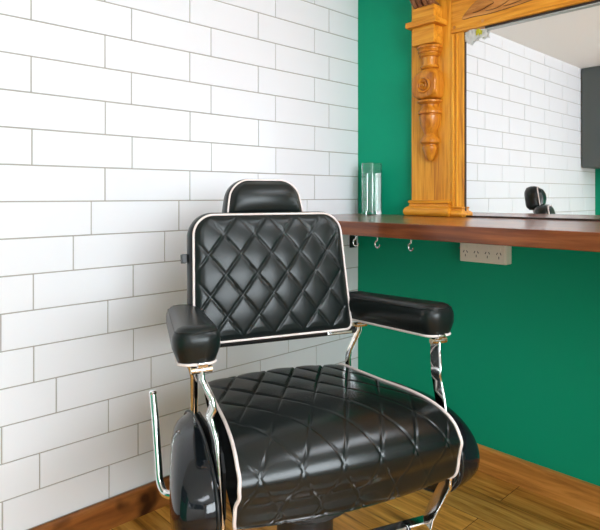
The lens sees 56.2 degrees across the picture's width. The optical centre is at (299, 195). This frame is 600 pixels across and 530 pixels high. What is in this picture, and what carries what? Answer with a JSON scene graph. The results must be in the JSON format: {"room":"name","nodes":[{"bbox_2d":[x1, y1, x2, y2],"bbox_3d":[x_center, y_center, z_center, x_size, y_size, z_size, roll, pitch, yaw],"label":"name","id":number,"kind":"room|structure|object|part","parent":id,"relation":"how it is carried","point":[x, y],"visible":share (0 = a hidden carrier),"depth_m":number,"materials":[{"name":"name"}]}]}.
{"room":"salon","nodes":[
{"label":"salon","id":0,"kind":"room"},
{"bbox_2d":[0,0,357,529],"bbox_3d":[-0.846,0.022,1.560,2.954,2.000,0.100,0,0,-43],"label":"wall","id":1,"kind":"structure","parent":0,"point":[124,123],"depth_m":1.77,"materials":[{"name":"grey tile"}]},
{"bbox_2d":[29,475,169,529],"bbox_3d":[-0.807,0.979,1.518,2.954,0.086,0.016,0,0,-43],"label":"baseboard","id":2,"kind":"structure","parent":1,"relation":"attached to","point":[113,512],"depth_m":1.73,"materials":[{"name":"brown wood"}]},
{"bbox_2d":[110,470,599,529],"bbox_3d":[0.319,1.062,0.323,3.154,0.080,3.500,0,0,-43],"label":"floor","id":3,"kind":"structure","parent":0,"point":[485,501],"depth_m":1.81,"materials":[{"name":"brown wood"}]},
{"bbox_2d":[149,179,479,529],"bbox_3d":[0.045,0.487,1.273,0.700,1.068,0.832,0,0,-23],"label":"barber chair","id":4,"kind":"object","parent":3,"relation":"on","point":[305,447],"visible":1,"depth_m":1.27,"materials":[{"name":"black leather"}]},
{"bbox_3d":[-0.313,0.566,1.273,0.034,0.207,0.134,0,0,-42],"label":"lever","id":5,"kind":"part","parent":4,"relation":"part of","materials":[{"name":"silver metal"}]},
{"bbox_3d":[-0.251,0.306,1.276,0.097,0.096,0.384,0,0,-16],"label":"armrest","id":6,"kind":"part","parent":4,"relation":"part of","materials":[{"name":"black leather"}]},
{"bbox_3d":[-0.253,0.602,1.200,0.084,0.228,0.407,0,0,-22],"label":"panel","id":7,"kind":"part","parent":4,"relation":"part of","materials":[{"name":"black ceramic"}]},
{"bbox_3d":[-0.198,0.556,1.201,0.006,0.132,0.270,0,0,-23],"label":"frame","id":8,"kind":"part","parent":4,"relation":"part of","materials":[{"name":"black metal"}]},
{"bbox_3d":[-0.082,0.218,1.544,0.465,0.344,0.129,0,0,-23],"label":"backrest","id":9,"kind":"part","parent":4,"relation":"part of","materials":[{"name":"black leather"}]},
{"bbox_3d":[0.026,0.543,1.318,0.498,0.184,0.501,0,0,-23],"label":"seat","id":10,"kind":"part","parent":4,"relation":"part of","materials":[{"name":"black leather"}]},
{"bbox_3d":[0.107,0.384,1.580,0.076,0.010,0.026,0,-11,-23],"label":"hinge plate","id":11,"kind":"part","parent":4,"relation":"part of","materials":[{"name":"silver metal"}]},
{"bbox_3d":[0.247,0.306,1.490,0.097,0.096,0.384,0,0,-30],"label":"armrest","id":12,"kind":"part","parent":4,"relation":"part of","materials":[{"name":"black leather"}]},
{"bbox_3d":[0.304,0.602,1.439,0.084,0.228,0.406,0,0,-25],"label":"panel","id":13,"kind":"part","parent":4,"relation":"part of","materials":[{"name":"black leather"}]},
{"bbox_2d":[358,0,599,485],"bbox_3d":[1.431,0.022,1.370,0.100,2.000,3.500,0,0,-43],"label":"wall","id":14,"kind":"structure","parent":0,"point":[521,353],"depth_m":2.11,"materials":[{"name":"teal paint"}]},
{"bbox_2d":[350,235,356,247],"bbox_3d":[0.269,0.178,2.471,0.044,0.107,0.100,0,0,-43],"label":"bracket","id":15,"kind":"object","parent":14,"relation":"attached to","point":[352,237],"visible":0.34,"depth_m":2.50,"materials":[{"name":"black metal"}]},
{"bbox_2d":[331,214,599,251],"bbox_3d":[0.935,0.103,1.382,0.604,0.044,2.597,0,0,-43],"label":"counter","id":16,"kind":"object","parent":14,"relation":"attached to","point":[576,235],"visible":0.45,"depth_m":1.53,"materials":[{"name":"brown wood"}]},
{"bbox_2d":[362,163,380,214],"bbox_3d":[0.306,-0.029,2.403,0.063,0.218,0.063,0,0,-43],"label":"glass vase","id":17,"kind":"object","parent":16,"relation":"on","point":[371,172],"visible":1,"depth_m":2.38,"materials":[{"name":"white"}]},
{"bbox_2d":[408,239,413,250],"bbox_3d":[0.323,0.144,1.635,0.012,0.037,0.025,0,0,-25],"label":"hook","id":18,"kind":"object","parent":16,"relation":"attached to","point":[409,239],"visible":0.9,"depth_m":1.63,"materials":[{"name":"silver metal"}]},
{"bbox_2d":[403,0,599,220],"bbox_3d":[1.154,-0.441,1.478,0.181,1.043,2.158,0,0,-43],"label":"mirror","id":19,"kind":"object","parent":16,"relation":"on","point":[506,122],"visible":1,"depth_m":2.00,"materials":[{"name":"brown wood"}]},
{"bbox_3d":[0.514,-0.436,2.210,0.108,0.123,0.108,0,0,-43],"label":"bulb","id":20,"kind":"part","parent":19,"relation":"part of","materials":[{"name":"brown wood"}]},
{"bbox_2d":[465,28,486,44],"bbox_3d":[0.649,-0.591,2.079,0.011,0.055,0.088,0,0,-43],"label":"scrap","id":21,"kind":"object","parent":19,"relation":"attached to","point":[471,35],"visible":1,"depth_m":2.08,"materials":[{"name":"white"}]},
{"bbox_3d":[1.193,-0.790,1.519,0.040,0.345,1.762,0,0,-43],"label":"panel","id":22,"kind":"part","parent":19,"relation":"part of","materials":[{"name":"brown wood"}]},
{"bbox_2d":[466,4,599,218],"bbox_3d":[1.195,-0.271,1.520,0.005,0.692,1.662,0,0,-43],"label":"mirror glass","id":23,"kind":"object","parent":19,"relation":"attached to","point":[533,83],"depth_m":1.93,"materials":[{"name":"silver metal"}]},
{"bbox_2d":[459,243,511,264],"bbox_3d":[0.668,0.205,2.070,0.050,0.082,0.210,0,0,-43],"label":"power outlet","id":24,"kind":"object","parent":14,"relation":"attached to","point":[480,253],"visible":0.82,"depth_m":2.03,"materials":[{"name":"beige plastic"}]},
{"bbox_2d":[477,443,599,517],"bbox_3d":[1.394,0.976,1.325,0.016,0.092,3.284,0,0,-43],"label":"baseboard","id":25,"kind":"structure","parent":14,"relation":"attached to","point":[579,494],"depth_m":1.92,"materials":[{"name":"brown wood"}]}
]}

